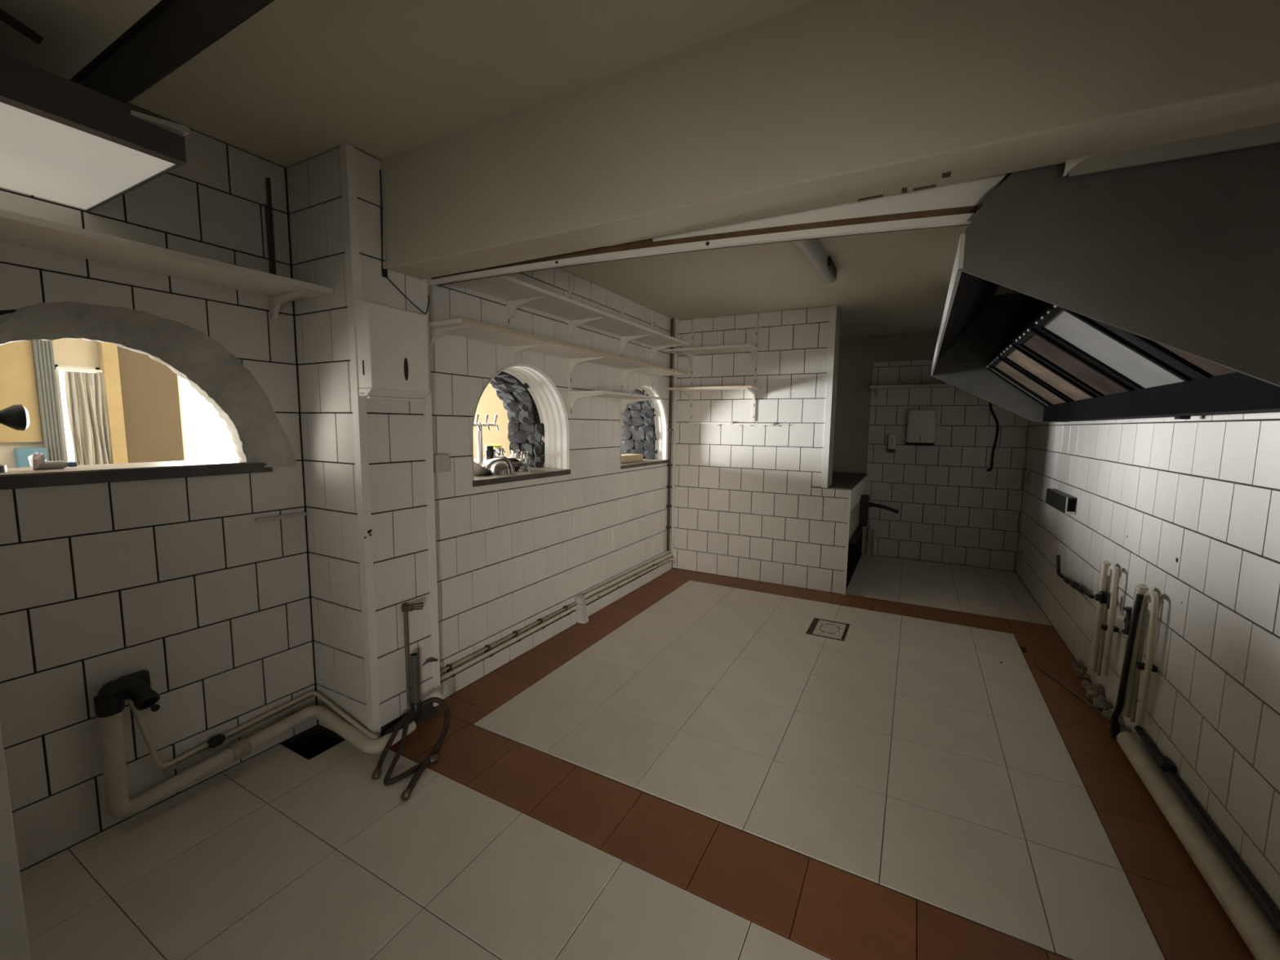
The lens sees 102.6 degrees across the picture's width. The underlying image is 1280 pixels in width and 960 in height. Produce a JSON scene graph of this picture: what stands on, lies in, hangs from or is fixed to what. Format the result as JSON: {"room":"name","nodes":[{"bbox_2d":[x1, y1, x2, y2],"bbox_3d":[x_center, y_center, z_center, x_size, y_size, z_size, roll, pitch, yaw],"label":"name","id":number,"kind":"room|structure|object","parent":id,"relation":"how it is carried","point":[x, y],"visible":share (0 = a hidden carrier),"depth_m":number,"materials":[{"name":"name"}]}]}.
{"room":"commercial kitchen","nodes":[
{"label":"commercial kitchen","id":0,"kind":"room"},
{"bbox_2d":[0,720,31,959],"bbox_3d":[-1.876,0.690,0.954,0.473,1.100,0.805,4,7,28],"label":"wall","id":1,"kind":"structure","parent":0,"point":[14,939],"depth_m":1.21,"materials":[{"name":"white tile"}]},
{"bbox_2d":[0,0,161,79],"bbox_3d":[-1.775,-1.016,0.315,1.050,0.130,2.082,4,7,28],"label":"ceiling","id":2,"kind":"structure","parent":0,"point":[74,33],"depth_m":1.18,"materials":[{"name":"beige paint"}]},
{"bbox_2d":[0,8,44,44],"bbox_3d":[-1.416,-1.029,1.100,0.034,0.003,0.254,0,6,-3],"label":"rail","id":3,"kind":"object","parent":2,"relation":"attached to","point":[5,16],"depth_m":1.17,"materials":[{"name":"black metal"}]},
{"bbox_2d":[0,51,190,211],"bbox_3d":[-1.726,-0.875,0.809,0.684,0.254,1.370,4,7,28],"label":"light panel","id":4,"kind":"object","parent":2,"relation":"attached to","point":[63,140],"visible":1,"depth_m":1.21,"materials":[{"name":"white plastic"}]},
{"bbox_2d":[0,102,174,208],"bbox_3d":[-1.758,-0.758,0.836,0.616,0.006,1.364,4,7,28],"label":"diffuser","id":5,"kind":"object","parent":4,"relation":"attached to","point":[42,156],"depth_m":1.29,"materials":[{"name":"white plastic"}]},
{"bbox_2d":[0,102,319,872],"bbox_3d":[-2.243,0.146,0.959,0.281,2.770,2.960,4,7,28],"label":"wall","id":6,"kind":"structure","parent":0,"point":[108,572],"depth_m":1.78,"materials":[{"name":"tile"}]},
{"bbox_2d":[0,404,29,472],"bbox_3d":[-1.909,-0.152,1.502,0.100,0.260,0.152,4,7,28],"label":"lamp","id":7,"kind":"object","parent":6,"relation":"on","point":[16,417],"visible":1,"depth_m":1.53,"materials":[{"name":"black metal"}]},
{"bbox_2d":[27,452,45,470],"bbox_3d":[-1.891,-0.058,1.605,0.039,0.059,0.037,1,6,7],"label":"crumpled tissue","id":8,"kind":"object","parent":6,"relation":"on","point":[35,459],"visible":0.97,"depth_m":1.60,"materials":[{"name":"white paper"}]},
{"bbox_2d":[38,460,76,469],"bbox_3d":[-1.864,-0.048,1.638,0.025,0.025,0.085,6,8,39],"label":"soap bottle","id":9,"kind":"object","parent":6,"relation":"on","point":[47,464],"visible":1,"depth_m":1.63,"materials":[{"name":"plastic"}]},
{"bbox_2d":[0,208,333,319],"bbox_3d":[-1.675,-0.627,1.367,0.278,0.106,1.551,4,7,28],"label":"wall shelf","id":10,"kind":"object","parent":6,"relation":"attached to","point":[17,228],"visible":1,"depth_m":1.57,"materials":[{"name":"white wood"}]},
{"bbox_2d":[127,691,377,773],"bbox_3d":[-1.401,0.891,1.903,0.439,0.355,0.609,4,7,28],"label":"pipe","id":11,"kind":"object","parent":6,"relation":"attached to","point":[218,740],"visible":0.97,"depth_m":1.96,"materials":[{"name":"grey metal"}]},
{"bbox_2d":[93,669,416,818],"bbox_3d":[-1.408,0.859,2.013,0.942,0.491,0.369,-3,7,-31],"label":"pipe","id":12,"kind":"object","parent":6,"relation":"attached to","point":[109,702],"visible":0.94,"depth_m":1.72,"materials":[{"name":"white paint"}]},
{"bbox_2d":[226,737,251,761],"bbox_3d":[-1.548,1.042,1.982,0.067,0.069,0.059,4,7,28],"label":"socket","id":13,"kind":"object","parent":12,"relation":"attached to","point":[242,748],"depth_m":1.96,"materials":[{"name":"white plastic"}]},
{"bbox_2d":[383,653,422,735],"bbox_3d":[-1.004,0.910,2.163,0.044,0.319,0.161,5,8,36],"label":"standpipe","id":14,"kind":"object","parent":12,"relation":"attached to","point":[415,704],"visible":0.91,"depth_m":2.19,"materials":[{"name":"grey plastic"}]},
{"bbox_2d":[410,700,422,715],"bbox_3d":[-0.970,0.988,2.219,0.044,0.060,0.044,4,7,28],"label":"socket","id":15,"kind":"object","parent":14,"relation":"attached to","point":[415,705],"depth_m":2.20,"materials":[{"name":"black paint"}]},
{"bbox_2d":[265,177,275,275],"bbox_3d":[-1.456,-0.964,2.018,0.022,0.429,0.013,-4,8,-39],"label":"conduit","id":16,"kind":"object","parent":6,"relation":"attached to","point":[268,180],"visible":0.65,"depth_m":2.01,"materials":[{"name":"metal"}]},
{"bbox_2d":[255,511,306,522],"bbox_3d":[-1.478,0.153,2.114,0.015,0.016,0.188,4,7,28],"label":"rail","id":17,"kind":"object","parent":6,"relation":"attached to","point":[303,513],"visible":1,"depth_m":2.10,"materials":[{"name":"grey plastic"}]},
{"bbox_2d":[0,337,511,468],"bbox_3d":[-3.940,-0.359,4.421,0.150,3.000,9.300,4,7,28],"label":"wall","id":18,"kind":"structure","parent":0,"point":[66,351],"depth_m":3.86,"materials":[{"name":"beige paint"}]},
{"bbox_2d":[0,339,43,442],"bbox_3d":[-4.341,-0.754,3.408,0.030,1.010,0.415,4,7,28],"label":"board","id":19,"kind":"object","parent":18,"relation":"attached to","point":[18,383],"visible":0.55,"depth_m":3.52,"materials":[{"name":"beige wood"}]},
{"bbox_2d":[32,339,65,461],"bbox_3d":[-4.193,-0.580,3.633,0.019,1.200,0.094,4,7,28],"label":"blind","id":20,"kind":"object","parent":18,"relation":"attached to","point":[43,353],"visible":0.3,"depth_m":3.63,"materials":[{"name":"grey fabric"}]},
{"bbox_2d":[54,364,99,462],"bbox_3d":[-4.210,-0.400,3.858,0.100,0.895,0.235,4,7,28],"label":"window","id":21,"kind":"structure","parent":18,"relation":"in","point":[68,450],"depth_m":3.80,"materials":[{"name":"white"}]},
{"bbox_2d":[55,366,111,465],"bbox_3d":[-4.115,-0.423,3.800,0.072,0.794,0.238,4,7,28],"label":"window curtain","id":22,"kind":"object","parent":21,"relation":"hanging from","point":[84,391],"visible":0.85,"depth_m":3.81,"materials":[{"name":"beige fabric"}]},
{"bbox_2d":[177,374,238,460],"bbox_3d":[-3.711,-0.669,4.756,0.100,1.650,0.940,4,7,28],"label":"window","id":23,"kind":"structure","parent":18,"relation":"in","point":[205,435],"depth_m":4.54,"materials":[{"name":"white"}]},
{"bbox_2d":[286,142,440,753],"bbox_3d":[-1.260,0.017,2.284,0.586,2.770,0.338,4,7,28],"label":"column","id":24,"kind":"structure","parent":0,"point":[368,464],"depth_m":2.10,"materials":[{"name":"tile"}]},
{"bbox_2d":[354,298,429,401],"bbox_3d":[-0.982,-0.509,2.054,0.066,0.372,0.288,4,7,28],"label":"dispenser","id":25,"kind":"object","parent":24,"relation":"attached to","point":[393,357],"visible":1,"depth_m":2.01,"materials":[{"name":"white plastic"}]},
{"bbox_2d":[364,396,419,401],"bbox_3d":[-1.000,-0.328,2.072,0.034,0.008,0.225,4,7,28],"label":"tray","id":26,"kind":"object","parent":25,"relation":"on","point":[399,398],"depth_m":2.07,"materials":[{"name":"white plastic"}]},
{"bbox_2d":[400,602,423,706],"bbox_3d":[-0.976,0.756,2.213,0.091,0.462,0.050,0,6,-9],"label":"pipe","id":27,"kind":"object","parent":24,"relation":"attached to","point":[406,607],"visible":0.99,"depth_m":2.20,"materials":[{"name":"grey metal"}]},
{"bbox_2d":[400,602,423,613],"bbox_3d":[-0.973,0.544,2.199,0.072,0.039,0.073,4,7,28],"label":"tap","id":28,"kind":"object","parent":27,"relation":"on","point":[406,607],"depth_m":2.18,"materials":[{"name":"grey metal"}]},
{"bbox_2d":[422,657,438,666],"bbox_3d":[-0.949,0.825,2.325,0.016,0.035,0.094,3,6,19],"label":"valve","id":29,"kind":"object","parent":24,"relation":"attached to","point":[432,660],"visible":1,"depth_m":2.32,"materials":[{"name":"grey metal"}]},
{"bbox_2d":[128,0,816,168],"bbox_3d":[-0.639,-1.104,0.123,3.580,0.128,3.240,4,7,28],"label":"ceiling","id":30,"kind":"structure","parent":0,"point":[297,81],"depth_m":1.45,"materials":[{"name":"beige paint"}]},
{"bbox_2d":[70,0,274,103],"bbox_3d":[-1.162,-1.103,1.234,1.248,0.121,0.112,4,7,28],"label":"duct","id":31,"kind":"object","parent":30,"relation":"attached to","point":[172,33],"visible":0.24,"depth_m":1.22,"materials":[{"name":"black metal"}]},
{"bbox_2d":[381,0,1279,279],"bbox_3d":[0.269,-0.975,1.421,2.809,0.440,0.172,4,7,28],"label":"beam","id":32,"kind":"structure","parent":30,"relation":"attached to","point":[816,104],"depth_m":1.24,"materials":[{"name":"beige paint"}]},
{"bbox_2d":[382,268,387,277],"bbox_3d":[-1.008,-0.818,2.024,0.011,0.030,0.016,4,7,28],"label":"clip","id":33,"kind":"object","parent":32,"relation":"attached to","point":[384,271],"visible":1,"depth_m":2.02,"materials":[{"name":"black plastic"}]},
{"bbox_2d":[379,169,429,314],"bbox_3d":[-0.980,-0.957,2.110,0.067,0.510,0.224,4,7,28],"label":"cable","id":34,"kind":"object","parent":32,"relation":"hanging from","point":[380,170],"visible":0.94,"depth_m":2.01,"materials":[{"name":"black plastic"}]},
{"bbox_2d":[428,172,1013,285],"bbox_3d":[0.014,-0.785,1.756,2.068,0.153,0.095,4,7,28],"label":"sliding door rail","id":35,"kind":"object","parent":32,"relation":"attached to","point":[953,204],"visible":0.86,"depth_m":1.47,"materials":[{"name":"grey metal"}]},
{"bbox_2d":[427,267,675,675],"bbox_3d":[-0.069,-0.223,4.661,0.572,2.770,5.026,4,7,28],"label":"wall","id":36,"kind":"structure","parent":0,"point":[514,549],"depth_m":3.21,"materials":[{"name":"tile"}]},
{"bbox_2d":[433,453,449,472],"bbox_3d":[-0.943,-0.080,2.427,0.036,0.083,0.086,4,7,28],"label":"switch box","id":37,"kind":"object","parent":36,"relation":"attached to","point":[441,461],"visible":0.88,"depth_m":2.41,"materials":[{"name":"grey plastic"}]},
{"bbox_2d":[473,461,492,475],"bbox_3d":[-0.908,-0.076,2.889,0.167,0.120,0.161,4,7,28],"label":"steel bowl","id":38,"kind":"object","parent":36,"relation":"on","point":[478,470],"visible":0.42,"depth_m":2.83,"materials":[{"name":"silver metal"}]},
{"bbox_2d":[484,445,493,461],"bbox_3d":[-0.920,-0.132,3.139,0.052,0.155,0.052,4,7,28],"label":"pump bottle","id":39,"kind":"object","parent":36,"relation":"on","point":[489,452],"visible":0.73,"depth_m":3.12,"materials":[{"name":"black plastic"}]},
{"bbox_2d":[493,448,499,457],"bbox_3d":[-0.936,-0.131,3.248,0.071,0.131,0.093,0,6,-3],"label":"jug","id":40,"kind":"object","parent":36,"relation":"on","point":[495,450],"visible":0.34,"depth_m":3.22,"materials":[{"name":"metal"}]},
{"bbox_2d":[482,455,515,475],"bbox_3d":[-0.843,-0.084,3.003,0.200,0.112,0.183,4,7,28],"label":"lid","id":41,"kind":"object","parent":36,"relation":"on","point":[500,464],"visible":0.87,"depth_m":2.95,"materials":[{"name":"metal"}]},
{"bbox_2d":[493,447,506,456],"bbox_3d":[-0.923,-0.144,3.354,0.075,0.137,0.098,0,6,-3],"label":"jug","id":42,"kind":"object","parent":36,"relation":"on","point":[500,450],"visible":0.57,"depth_m":3.32,"materials":[{"name":"metal"}]},
{"bbox_2d":[506,274,511,366],"bbox_3d":[-0.714,-0.929,2.773,0.011,0.620,0.020,4,7,28],"label":"upright","id":43,"kind":"object","parent":36,"relation":"attached to","point":[508,319],"visible":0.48,"depth_m":2.78,"materials":[{"name":"white metal"}]},
{"bbox_2d":[440,602,580,681],"bbox_3d":[-0.706,0.905,2.987,0.046,0.052,1.240,4,7,28],"label":"pipe","id":44,"kind":"object","parent":36,"relation":"attached to","point":[451,673],"visible":0.92,"depth_m":2.87,"materials":[{"name":"white metal"}]},
{"bbox_2d":[507,457,521,471],"bbox_3d":[-0.794,-0.092,3.175,0.114,0.083,0.115,4,7,28],"label":"bowl","id":45,"kind":"object","parent":36,"relation":"on","point":[517,463],"visible":0.39,"depth_m":3.16,"materials":[{"name":"grey metal"}]},
{"bbox_2d":[510,449,520,458],"bbox_3d":[-0.807,-0.134,3.337,0.088,0.123,0.067,-3,7,-32],"label":"jug","id":46,"kind":"object","parent":36,"relation":"on","point":[515,453],"visible":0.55,"depth_m":3.31,"materials":[{"name":"metal"}]},
{"bbox_2d":[519,451,528,469],"bbox_3d":[-0.749,-0.126,3.295,0.064,0.119,0.082,0,6,-6],"label":"jug","id":47,"kind":"object","parent":36,"relation":"on","point":[524,455],"visible":0.52,"depth_m":3.26,"materials":[{"name":"metal"}]},
{"bbox_2d":[520,458,529,471],"bbox_3d":[-0.714,-0.095,3.200,0.056,0.075,0.056,4,7,28],"label":"glass tumbler","id":48,"kind":"object","parent":36,"relation":"on","point":[525,462],"visible":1,"depth_m":3.18,"materials":[{"name":"white"}]},
{"bbox_2d":[440,560,671,699],"bbox_3d":[-0.361,0.923,3.664,0.018,0.095,2.770,4,7,28],"label":"baseboard","id":49,"kind":"structure","parent":36,"relation":"attached to","point":[476,671],"depth_m":3.12,"materials":[{"name":"tile"}]},
{"bbox_2d":[429,318,687,381],"bbox_3d":[-0.300,-0.739,3.259,0.284,0.104,2.390,4,7,28],"label":"wall shelf","id":50,"kind":"object","parent":36,"relation":"attached to","point":[517,342],"visible":0.87,"depth_m":2.74,"materials":[{"name":"white wood"}]},
{"bbox_2d":[453,275,687,356],"bbox_3d":[-0.304,-0.975,3.217,0.288,0.104,2.385,4,7,28],"label":"wall shelf","id":51,"kind":"object","parent":36,"relation":"attached to","point":[517,293],"visible":0.74,"depth_m":2.93,"materials":[{"name":"white wood"}]},
{"bbox_2d":[568,275,572,417],"bbox_3d":[-0.447,-0.845,3.283,0.011,0.890,0.020,4,7,28],"label":"upright","id":52,"kind":"object","parent":36,"relation":"attached to","point":[569,277],"visible":0.68,"depth_m":3.28,"materials":[{"name":"white metal"}]},
{"bbox_2d":[570,390,661,410],"bbox_3d":[-0.145,-0.549,3.602,0.256,0.103,0.815,4,7,28],"label":"wall shelf","id":53,"kind":"object","parent":36,"relation":"attached to","point":[627,398],"visible":1,"depth_m":3.42,"materials":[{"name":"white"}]},
{"bbox_2d":[620,298,623,432],"bbox_3d":[-0.136,-0.853,3.863,0.011,0.990,0.020,4,7,28],"label":"upright","id":54,"kind":"object","parent":36,"relation":"attached to","point":[622,300],"visible":0.65,"depth_m":3.87,"materials":[{"name":"white metal"}]},
{"bbox_2d":[582,318,677,598],"bbox_3d":[-0.027,-0.307,4.077,0.026,2.162,1.446,4,7,28],"label":"pipe","id":55,"kind":"object","parent":36,"relation":"attached to","point":[594,591],"visible":0.98,"depth_m":4.64,"materials":[{"name":"white metal"}]},
{"bbox_2d":[585,557,675,602],"bbox_3d":[-0.035,0.815,4.219,0.056,0.089,1.490,4,7,28],"label":"pipe","id":56,"kind":"object","parent":36,"relation":"attached to","point":[597,595],"visible":0.97,"depth_m":4.07,"materials":[{"name":"white metal"}]},
{"bbox_2d":[621,453,643,462],"bbox_3d":[-0.142,-0.183,4.331,0.140,0.058,0.427,4,7,31],"label":"wood block","id":57,"kind":"object","parent":36,"relation":"on","point":[625,458],"visible":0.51,"depth_m":4.33,"materials":[{"name":"beige wood"}]},
{"bbox_2d":[650,312,653,389],"bbox_3d":[0.105,-1.076,4.284,0.011,0.630,0.020,4,7,28],"label":"upright","id":58,"kind":"object","parent":36,"relation":"attached to","point":[652,326],"visible":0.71,"depth_m":4.28,"materials":[{"name":"white metal"}]},
{"bbox_2d":[666,319,673,551],"bbox_3d":[0.275,-0.385,4.663,0.036,2.100,0.040,4,7,28],"label":"pipe","id":59,"kind":"object","parent":36,"relation":"attached to","point":[669,464],"visible":1,"depth_m":4.66,"materials":[{"name":"white metal"}]},
{"bbox_2d":[19,553,1255,959],"bbox_3d":[0.425,1.284,2.418,3.580,0.340,7.850,4,7,28],"label":"floor","id":60,"kind":"structure","parent":0,"point":[683,770],"depth_m":1.77,"materials":[{"name":"tile"}]},
{"bbox_2d":[371,711,410,779],"bbox_3d":[-1.008,1.073,2.082,0.037,0.140,0.263,1,6,4],"label":"flexible hose","id":61,"kind":"object","parent":60,"relation":"on","point":[376,774],"visible":1,"depth_m":2.05,"materials":[{"name":"grey rubber"}]},
{"bbox_2d":[383,711,438,785],"bbox_3d":[-0.964,1.071,2.064,0.246,0.130,0.209,7,8,44],"label":"flexible hose","id":62,"kind":"object","parent":60,"relation":"on","point":[433,758],"visible":0.97,"depth_m":2.02,"materials":[{"name":"grey rubber"}]},
{"bbox_2d":[400,697,449,800],"bbox_3d":[-0.854,1.059,2.065,0.131,0.158,0.446,-1,6,-14],"label":"flexible hose","id":63,"kind":"object","parent":60,"relation":"on","point":[406,794],"visible":0.98,"depth_m":2.12,"materials":[{"name":"grey rubber"}]},
{"bbox_2d":[574,593,588,623],"bbox_3d":[-0.399,0.889,3.531,0.074,0.195,0.087,4,7,28],"label":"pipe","id":64,"kind":"object","parent":60,"relation":"on","point":[581,615],"visible":0.99,"depth_m":3.51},
{"bbox_2d":[805,617,849,640],"bbox_3d":[1.279,1.018,3.478,0.240,0.025,0.325,4,7,28],"label":"floor drain","id":65,"kind":"object","parent":60,"relation":"on","point":[826,628],"visible":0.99,"depth_m":3.46,"materials":[{"name":"silver"}]},
{"bbox_2d":[865,527,874,555],"bbox_3d":[2.471,0.658,5.499,0.074,0.300,0.036,4,7,28],"label":"pipe","id":66,"kind":"object","parent":60,"relation":"on","point":[868,540],"visible":1,"depth_m":5.49,"materials":[{"name":"metal"}]},
{"bbox_2d":[1020,647,1027,653],"bbox_3d":[2.382,1.054,3.177,0.024,0.002,0.080,4,7,28],"label":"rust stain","id":67,"kind":"object","parent":60,"relation":"on","point":[1024,650],"visible":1,"depth_m":3.17,"materials":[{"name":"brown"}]},
{"bbox_2d":[1032,662,1110,720],"bbox_3d":[2.247,1.097,2.658,0.026,0.026,0.666,2,6,10],"label":"tube","id":68,"kind":"object","parent":60,"relation":"on","point":[1034,664],"visible":0.85,"depth_m":2.67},
{"bbox_2d":[1071,659,1131,732],"bbox_3d":[2.325,1.080,2.606,0.096,0.076,0.804,4,7,28],"label":"rubble","id":69,"kind":"object","parent":60,"relation":"on","point":[1095,691],"visible":0.84,"depth_m":2.58,"materials":[{"name":"grey stone"}]},
{"bbox_2d":[1115,731,1279,959],"bbox_3d":[1.485,1.224,1.083,0.076,0.074,2.530,4,7,28],"label":"pipe","id":70,"kind":"object","parent":60,"relation":"on","point":[1262,940],"visible":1,"depth_m":1.56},
{"bbox_2d":[671,305,867,595],"bbox_3d":[1.296,-0.228,5.189,1.758,2.700,1.604,4,7,28],"label":"wall","id":71,"kind":"structure","parent":0,"point":[767,504],"depth_m":4.41,"materials":[{"name":"tile"}]},
{"bbox_2d":[689,323,694,421],"bbox_3d":[0.472,-0.975,4.647,0.020,0.870,0.012,4,7,28],"label":"upright","id":72,"kind":"object","parent":71,"relation":"attached to","point":[692,324],"visible":0.89,"depth_m":4.64,"materials":[{"name":"white metal"}]},
{"bbox_2d":[665,343,759,364],"bbox_3d":[0.614,-1.070,4.393,0.745,0.104,0.286,4,7,28],"label":"wall shelf","id":73,"kind":"object","parent":71,"relation":"attached to","point":[688,352],"visible":1,"depth_m":4.34,"materials":[{"name":"white metal"}]},
{"bbox_2d":[666,385,759,400],"bbox_3d":[0.631,-0.747,4.434,0.755,0.104,0.256,4,7,28],"label":"wall shelf","id":74,"kind":"object","parent":71,"relation":"attached to","point":[688,390],"visible":1,"depth_m":4.36,"materials":[{"name":"white metal"}]},
{"bbox_2d":[688,421,789,426],"bbox_3d":[0.849,-0.493,4.486,0.900,0.038,0.020,4,7,28],"label":"cable conduit","id":75,"kind":"object","parent":71,"relation":"attached to","point":[731,422],"visible":1,"depth_m":4.48,"materials":[{"name":"grey plastic"}]},
{"bbox_2d":[752,317,759,421],"bbox_3d":[0.987,-0.939,4.372,0.020,0.870,0.012,4,7,28],"label":"upright","id":76,"kind":"object","parent":71,"relation":"attached to","point":[757,318],"visible":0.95,"depth_m":4.37,"materials":[{"name":"white metal"}]},
{"bbox_2d":[848,494,898,544],"bbox_3d":[2.104,0.344,4.582,0.360,0.340,0.840,4,7,28],"label":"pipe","id":77,"kind":"structure","parent":71,"relation":"in","point":[855,531],"depth_m":4.82,"materials":[{"name":"black metal"}]},
{"bbox_2d":[560,225,1020,337],"bbox_3d":[1.225,-1.421,3.562,3.580,0.184,4.610,4,7,28],"label":"ceiling","id":78,"kind":"structure","parent":0,"point":[889,282],"depth_m":3.36,"materials":[{"name":"beige paint"}]},
{"bbox_2d":[792,238,837,283],"bbox_3d":[0.828,-1.194,2.567,0.106,0.066,1.433,4,7,30],"label":"light","id":79,"kind":"object","parent":78,"relation":"attached to","point":[812,250],"visible":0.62,"depth_m":2.78,"materials":[{"name":"grey plastic"}]},
{"bbox_2d":[832,331,1029,572],"bbox_3d":[2.553,-0.200,4.735,2.200,2.770,1.510,4,7,28],"label":"wall","id":80,"kind":"structure","parent":0,"point":[953,510],"depth_m":5.20,"materials":[{"name":"tile"}]},
{"bbox_2d":[887,434,896,452],"bbox_3d":[2.610,-0.381,5.305,0.075,0.190,0.084,4,7,28],"label":"soap dispenser","id":81,"kind":"object","parent":80,"relation":"attached to","point":[891,446],"visible":1,"depth_m":5.27,"materials":[{"name":"white plastic"}]},
{"bbox_2d":[869,383,960,397],"bbox_3d":[2.765,-0.883,5.075,0.890,0.104,0.250,4,7,28],"label":"wall shelf","id":82,"kind":"object","parent":80,"relation":"attached to","point":[913,386],"visible":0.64,"depth_m":5.06,"materials":[{"name":"white metal"}]},
{"bbox_2d":[905,409,936,445],"bbox_3d":[2.829,-0.530,5.154,0.259,0.355,0.113,4,7,28],"label":"dispenser","id":83,"kind":"object","parent":80,"relation":"attached to","point":[921,424],"visible":1,"depth_m":5.12,"materials":[{"name":"white plastic"}]},
{"bbox_2d":[906,442,934,445],"bbox_3d":[2.829,-0.365,5.177,0.250,0.021,0.095,4,7,28],"label":"outlet","id":84,"kind":"object","parent":83,"relation":"attached to","point":[907,443],"depth_m":5.13,"materials":[{"name":"black plastic"}]},
{"bbox_2d":[986,402,999,471],"bbox_3d":[3.379,-0.422,4.912,0.096,0.684,0.043,4,7,28],"label":"hanging cable","id":85,"kind":"object","parent":80,"relation":"hanging from","point":[990,403],"visible":0.94,"depth_m":4.90,"materials":[{"name":"black rubber"}]},
{"bbox_2d":[1015,412,1279,936],"bbox_3d":[1.931,0.140,1.486,0.192,2.770,7.850,4,7,28],"label":"wall","id":86,"kind":"structure","parent":0,"point":[1188,511],"depth_m":1.87,"materials":[{"name":"tile"}]},
{"bbox_2d":[1045,488,1076,514],"bbox_3d":[2.869,0.140,3.497,0.051,0.105,0.577,4,7,28],"label":"outlet box","id":87,"kind":"object","parent":86,"relation":"attached to","point":[1062,501],"depth_m":3.39,"materials":[{"name":"black paint"}]},
{"bbox_2d":[1056,555,1094,599],"bbox_3d":[2.594,0.592,3.072,0.040,0.128,0.781,4,7,28],"label":"gas pipe bend","id":88,"kind":"object","parent":86,"relation":"attached to","point":[1073,584],"visible":1,"depth_m":3.04,"materials":[{"name":"black paint"}]},
{"bbox_2d":[1089,560,1118,675],"bbox_3d":[2.309,0.695,2.572,0.075,0.583,0.245,3,7,21],"label":"pipe","id":89,"kind":"object","parent":86,"relation":"attached to","point":[1106,600],"visible":1,"depth_m":2.54,"materials":[{"name":"white paint"}]},
{"bbox_2d":[931,142,1279,422],"bbox_3d":[1.877,-0.734,2.379,0.844,0.907,2.988,4,7,28],"label":"extractor hood","id":90,"kind":"object","parent":86,"relation":"attached to","point":[1152,290],"visible":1,"depth_m":1.18,"materials":[{"name":"metal"}]},
{"bbox_2d":[1115,583,1159,724],"bbox_3d":[2.099,0.732,2.171,0.062,0.590,0.263,3,7,21],"label":"pipe","id":91,"kind":"object","parent":86,"relation":"attached to","point":[1129,708],"visible":0.87,"depth_m":2.13,"materials":[{"name":"white metal"}]},
{"bbox_2d":[1109,593,1143,739],"bbox_3d":[2.074,0.802,2.187,0.042,0.674,0.109,4,7,28],"label":"hose","id":92,"kind":"object","parent":91,"relation":"attached to","point":[1114,725],"visible":0.97,"depth_m":2.16,"materials":[{"name":"black rubber"}]},
{"bbox_2d":[1062,122,1279,177],"bbox_3d":[1.244,-0.683,0.998,0.659,0.043,0.030,4,7,28],"label":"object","id":93,"kind":"object","parent":86,"relation":"attached to","point":[1268,134],"visible":1,"depth_m":1.07,"materials":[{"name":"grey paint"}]},
{"bbox_2d":[1134,725,1279,930],"bbox_3d":[1.501,1.151,1.061,0.044,0.055,2.520,4,7,28],"label":"pipe","id":94,"kind":"object","parent":86,"relation":"attached to","point":[1166,765],"visible":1,"depth_m":1.60,"materials":[{"name":"metal"}]},
{"bbox_3d":[-2.626,0.985,3.843,3.170,0.120,9.300,4,7,28],"label":"floor","id":95,"kind":"structure","parent":0,"visible":0},
{"bbox_2d":[13,447,48,467],"bbox_3d":[-4.262,0.349,3.636,0.090,1.150,0.135,4,7,28],"label":"base cabinet","id":96,"kind":"object","parent":95,"relation":"on","point":[21,455],"visible":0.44,"depth_m":3.53,"materials":[{"name":"paint"}]},
{"bbox_2d":[97,342,128,463],"bbox_3d":[-4.049,-0.411,3.955,0.070,2.600,0.086,4,7,28],"label":"timber post","id":97,"kind":"object","parent":95,"relation":"on","point":[108,352],"visible":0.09,"depth_m":3.92,"materials":[{"name":"beige wood"}]},
{"bbox_2d":[116,345,184,462],"bbox_3d":[-3.953,-0.431,4.155,0.050,2.600,0.355,4,7,28],"label":"wall","id":98,"kind":"structure","parent":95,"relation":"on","point":[148,387],"depth_m":4.11,"materials":[{"name":"brown paint"}]},
{"bbox_2d":[473,456,511,466],"bbox_3d":[-0.797,0.321,4.669,0.530,1.070,3.200,4,7,28],"label":"countertop","id":99,"kind":"structure","parent":95,"relation":"on","point":[475,460],"depth_m":4.06,"materials":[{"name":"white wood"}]},
{"bbox_2d":[473,414,498,464],"bbox_3d":[-1.119,-0.292,3.679,0.112,0.352,0.240,4,7,28],"label":"beer font","id":100,"kind":"object","parent":99,"relation":"on","point":[479,425],"visible":0.91,"depth_m":3.65,"materials":[{"name":"metal"}]},
{"bbox_2d":[484,444,502,448],"bbox_3d":[-1.120,-0.207,3.923,0.128,0.130,0.128,4,7,28],"label":"tub","id":101,"kind":"object","parent":99,"relation":"on","point":[493,445],"visible":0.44,"depth_m":3.88,"materials":[{"name":"yellow plastic"}]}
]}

